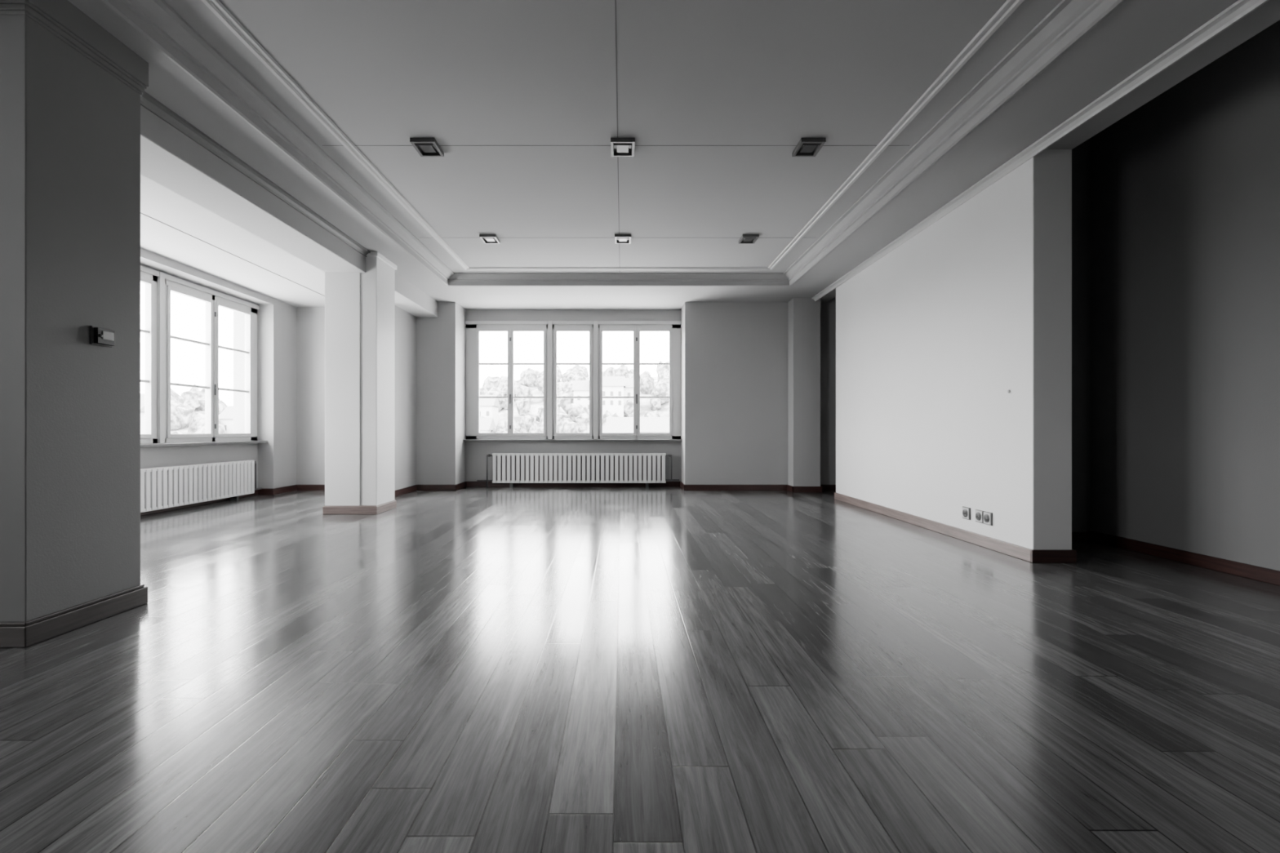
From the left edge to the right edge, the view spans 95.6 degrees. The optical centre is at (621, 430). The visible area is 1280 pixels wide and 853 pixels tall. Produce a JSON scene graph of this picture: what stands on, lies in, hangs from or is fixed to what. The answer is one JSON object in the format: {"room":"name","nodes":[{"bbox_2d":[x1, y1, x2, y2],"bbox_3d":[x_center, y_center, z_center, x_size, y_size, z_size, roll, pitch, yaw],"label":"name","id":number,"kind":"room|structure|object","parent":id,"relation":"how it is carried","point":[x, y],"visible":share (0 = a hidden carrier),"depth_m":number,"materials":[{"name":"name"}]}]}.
{"room":"empty living room","nodes":[
{"label":"empty living room","id":0,"kind":"room"},
{"bbox_2d":[140,248,296,488],"bbox_3d":[-5.310,-0.880,2.975,0.580,3.620,11.950,0,0,0],"label":"wall","id":1,"kind":"structure","parent":0,"point":[276,460],"depth_m":8.36,"materials":[{"name":"paint"}]},
{"bbox_2d":[140,276,252,438],"bbox_3d":[-5.266,-0.790,6.160,0.068,1.760,4.100,0,0,0],"label":"sash","id":2,"kind":"object","parent":1,"relation":"attached to","point":[149,284],"visible":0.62,"depth_m":7.22,"materials":[{"name":"paint"}]},
{"bbox_2d":[214,311,218,428],"bbox_3d":[-5.210,-0.770,6.157,0.044,1.500,2.633,0,0,0],"label":"handle","id":3,"kind":"object","parent":2,"relation":"attached to","point":[216,389],"visible":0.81,"depth_m":7.45,"materials":[{"name":"grey plastic"}]},
{"bbox_2d":[140,265,258,444],"bbox_3d":[-5.277,-0.820,6.130,0.125,1.940,4.456,0,0,0],"label":"frame","id":4,"kind":"object","parent":1,"relation":"attached to","point":[162,280],"visible":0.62,"depth_m":6.72,"materials":[{"name":"paint"}]},
{"bbox_2d":[140,440,267,447],"bbox_3d":[-5.185,0.168,6.130,0.170,0.035,4.456,0,0,0],"label":"sill","id":5,"kind":"structure","parent":1,"relation":"attached to","point":[180,444],"depth_m":6.99,"materials":[{"name":"stone"}]},
{"bbox_2d":[140,484,297,515],"bbox_3d":[-5.126,0.885,4.275,0.248,0.090,9.350,0,0,0],"label":"baseboard","id":6,"kind":"structure","parent":1,"relation":"attached to","point":[290,488],"depth_m":8.21,"materials":[{"name":"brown wood"}]},
{"bbox_2d":[395,305,416,490],"bbox_3d":[-3.310,-0.630,8.450,0.280,3.120,1.000,0,0,0],"label":"wall","id":7,"kind":"structure","parent":0,"point":[405,322],"depth_m":8.49,"materials":[{"name":"paint"}]},
{"bbox_2d":[395,484,417,497],"bbox_3d":[-3.301,0.885,8.441,0.298,0.090,1.018,0,0,0],"label":"baseboard","id":8,"kind":"structure","parent":7,"relation":"attached to","point":[413,488],"depth_m":8.47,"materials":[{"name":"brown wood"}]},
{"bbox_2d":[296,297,835,484],"bbox_3d":[-0.650,-0.880,9.365,9.900,3.620,0.830,0,0,0],"label":"wall","id":9,"kind":"structure","parent":0,"point":[734,355],"depth_m":8.95,"materials":[{"name":"paint"}]},
{"bbox_2d":[140,212,324,296],"bbox_3d":[-4.207,-1.899,4.475,0.010,0.005,8.950,0,0,0],"label":"trim","id":10,"kind":"structure","parent":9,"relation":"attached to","point":[140,212],"depth_m":6.12,"materials":[{"name":"white paint"}]},
{"bbox_2d":[297,481,835,492],"bbox_3d":[-0.525,0.885,9.096,8.950,0.090,0.868,0,0,0],"label":"baseboard","id":11,"kind":"structure","parent":9,"relation":"attached to","point":[300,487],"depth_m":8.93,"materials":[{"name":"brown wood"}]},
{"bbox_2d":[462,439,681,441],"bbox_3d":[-0.800,0.168,9.465,3.536,0.035,0.170,0,0,0],"label":"sill","id":12,"kind":"structure","parent":9,"relation":"attached to","point":[464,440],"depth_m":9.38,"materials":[{"name":"stone"}]},
{"bbox_2d":[465,320,680,439],"bbox_3d":[-0.800,-0.820,9.557,3.536,1.940,0.125,0,0,0],"label":"frame","id":13,"kind":"object","parent":9,"relation":"attached to","point":[471,326],"visible":0.82,"depth_m":9.53,"materials":[{"name":"paint"}]},
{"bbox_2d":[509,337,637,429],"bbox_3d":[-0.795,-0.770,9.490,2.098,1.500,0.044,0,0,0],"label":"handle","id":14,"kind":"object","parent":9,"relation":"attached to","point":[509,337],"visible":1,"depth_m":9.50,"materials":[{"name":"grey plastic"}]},
{"bbox_2d":[476,328,671,435],"bbox_3d":[-0.784,-0.790,9.546,3.203,1.760,0.068,0,0,0],"label":"sash","id":15,"kind":"object","parent":9,"relation":"attached to","point":[478,330],"visible":1,"depth_m":9.51,"materials":[{"name":"paint"}]},
{"bbox_2d":[0,486,1279,852],"bbox_3d":[-0.650,0.990,3.240,9.900,0.120,13.080,0,0,0],"label":"floor","id":16,"kind":"structure","parent":0,"point":[468,669],"depth_m":2.09,"materials":[{"name":"grey wood"}]},
{"bbox_2d":[0,0,148,647],"bbox_3d":[-2.960,-0.532,2.800,0.828,2.925,0.648,0,0,0],"label":"pillar","id":17,"kind":"structure","parent":16,"relation":"on","point":[71,91],"depth_m":2.67,"materials":[{"name":"paint"}]},
{"bbox_2d":[89,325,115,347],"bbox_3d":[-2.550,-0.460,2.857,0.040,0.090,0.115,0,0,0],"label":"thermostat","id":18,"kind":"object","parent":17,"relation":"attached to","point":[100,336],"visible":1,"depth_m":2.83,"materials":[{"name":"grey plastic"}]},
{"bbox_2d":[140,460,262,512],"bbox_3d":[-5.165,0.672,6.610,0.150,0.516,3.320,0,0,0],"label":"radiator","id":19,"kind":"object","parent":16,"relation":"on","point":[170,486],"visible":0.58,"depth_m":6.91,"materials":[{"name":"metal"}]},
{"bbox_2d":[322,251,396,514],"bbox_3d":[-3.002,-0.532,6.686,0.605,2.925,0.568,0,0,0],"label":"pillar","id":20,"kind":"structure","parent":16,"relation":"on","point":[360,307],"depth_m":6.42,"materials":[{"name":"paint"}]},
{"bbox_2d":[476,453,679,487],"bbox_3d":[-0.710,0.652,9.445,3.280,0.556,0.150,0,0,0],"label":"radiator","id":21,"kind":"object","parent":16,"relation":"on","point":[517,468],"visible":1,"depth_m":9.37,"materials":[{"name":"metal"}]},
{"bbox_2d":[787,297,820,486],"bbox_3d":[2.765,-0.532,8.815,0.410,2.925,0.270,0,0,0],"label":"pilaster","id":22,"kind":"object","parent":16,"relation":"on","point":[803,313],"visible":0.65,"depth_m":8.68,"materials":[{"name":"paint"}]},
{"bbox_2d":[67,0,1279,310],"bbox_3d":[-0.650,-2.345,3.265,9.900,0.890,13.130,0,0,0],"label":"ceiling","id":23,"kind":"structure","parent":0,"point":[384,72],"depth_m":3.81,"materials":[{"name":"paint"}]},
{"bbox_2d":[140,91,370,257],"bbox_3d":[-2.810,-1.948,4.780,0.060,0.055,3.320,0,0,0],"label":"trim","id":24,"kind":"structure","parent":23,"relation":"attached to","point":[148,101],"depth_m":4.24,"materials":[{"name":"paint"}]},
{"bbox_2d":[140,104,437,316],"bbox_3d":[-3.065,-2.218,2.975,0.450,0.944,11.950,0,0,0],"label":"beam","id":25,"kind":"structure","parent":23,"relation":"attached to","point":[169,157],"depth_m":4.53,"materials":[{"name":"paint"}]},
{"bbox_2d":[409,137,444,156],"bbox_3d":[-1.435,-2.085,4.280,0.176,0.031,0.230,0,0,0],"label":"ceiling light","id":26,"kind":"object","parent":23,"relation":"attached to","point":[425,147],"depth_m":4.26,"materials":[{"name":"grey metal"}]},
{"bbox_2d":[479,234,500,244],"bbox_3d":[-1.440,-2.085,6.330,0.176,0.031,0.230,0,0,0],"label":"ceiling light","id":27,"kind":"object","parent":23,"relation":"attached to","point":[486,238],"depth_m":6.31,"materials":[{"name":"white metal"}]},
{"bbox_2d":[97,0,1126,286],"bbox_3d":[-0.045,-2.029,4.035,4.690,0.144,7.730,0,0,0],"label":"trim","id":28,"kind":"structure","parent":23,"relation":"attached to","point":[156,21],"depth_m":3.94,"materials":[{"name":"paint"}]},
{"bbox_2d":[201,0,1024,270],"bbox_3d":[-0.045,-2.092,4.035,3.990,0.017,7.030,0,0,0],"label":"trim","id":29,"kind":"structure","parent":23,"relation":"attached to","point":[215,6],"depth_m":3.97,"materials":[{"name":"paint"}]},
{"bbox_2d":[322,0,909,258],"bbox_3d":[-0.045,-2.100,4.035,4.330,0.002,7.370,0,0,0],"label":"trim","id":30,"kind":"structure","parent":23,"relation":"attached to","point":[615,0],"depth_m":4.28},
{"bbox_2d":[610,137,635,156],"bbox_3d":[0.005,-2.085,4.280,0.176,0.031,0.230,0,0,0],"label":"ceiling light","id":31,"kind":"object","parent":23,"relation":"attached to","point":[620,147],"depth_m":4.26,"materials":[{"name":"white metal"}]},
{"bbox_2d":[614,234,631,244],"bbox_3d":[0.010,-2.085,6.330,0.176,0.031,0.230,0,0,0],"label":"ceiling light","id":32,"kind":"object","parent":23,"relation":"attached to","point":[619,238],"depth_m":6.33,"materials":[{"name":"white metal"}]},
{"bbox_2d":[738,234,759,244],"bbox_3d":[1.380,-2.085,6.330,0.176,0.031,0.230,0,0,0],"label":"ceiling light","id":33,"kind":"object","parent":23,"relation":"attached to","point":[745,238],"depth_m":6.30,"materials":[{"name":"grey metal"}]},
{"bbox_2d":[791,137,826,156],"bbox_3d":[1.375,-2.085,4.280,0.176,0.031,0.230,0,0,0],"label":"ceiling light","id":34,"kind":"object","parent":23,"relation":"attached to","point":[806,147],"depth_m":4.26,"materials":[{"name":"grey metal"}]},
{"bbox_2d":[835,149,1071,550],"bbox_3d":[3.027,-0.880,5.965,0.275,3.620,3.770,0,0,0],"label":"wall","id":35,"kind":"structure","parent":0,"point":[933,335],"depth_m":4.77,"materials":[{"name":"paint"}]},
{"bbox_2d":[962,506,970,519],"bbox_3d":[2.878,0.691,4.829,0.024,0.101,0.103,0,0,0],"label":"wall socket","id":36,"kind":"object","parent":35,"relation":"attached to","point":[966,511],"depth_m":4.84,"materials":[{"name":"plastic"}]},
{"bbox_2d":[975,509,992,525],"bbox_3d":[2.878,0.691,4.597,0.024,0.101,0.207,0,0,0],"label":"wall socket","id":37,"kind":"object","parent":35,"relation":"attached to","point":[984,517],"depth_m":4.61,"materials":[{"name":"plastic"}]},
{"bbox_2d":[811,0,1268,301],"bbox_3d":[2.860,-1.948,2.830,0.060,0.055,11.660,0,0,0],"label":"trim","id":38,"kind":"structure","parent":35,"relation":"attached to","point":[1239,9],"depth_m":3.55,"materials":[{"name":"paint"}]},
{"bbox_2d":[1071,138,1089,532],"bbox_3d":[3.558,-0.880,4.960,0.785,3.620,0.280,0,0,0],"label":"wall","id":39,"kind":"structure","parent":0,"point":[1080,153],"depth_m":4.82,"materials":[{"name":"grey paint"}]},
{"bbox_2d":[1089,19,1279,570],"bbox_3d":[4.125,-0.880,2.975,0.350,3.620,11.950,0,0,0],"label":"wall","id":40,"kind":"structure","parent":0,"point":[1184,187],"depth_m":4.01,"materials":[{"name":"grey paint"}]},
{"bbox_2d":[834,492,1279,585],"bbox_3d":[3.411,0.885,2.434,1.078,0.090,10.868,0,0,0],"label":"baseboard","id":41,"kind":"structure","parent":40,"relation":"attached to","point":[1251,571],"depth_m":4.31,"materials":[{"name":"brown wood"}]},
{"label":"outside","id":42,"kind":"structure","parent":0,"visible":0},
{"bbox_2d":[140,360,669,434],"bbox_3d":[0.008,-4.381,27.697,309.984,24.539,264.598,0,0,0],"label":"trees","id":43,"kind":"object","parent":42,"point":[187,409],"visible":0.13,"depth_m":102.25,"materials":[{"name":"grey plant"}]}
]}

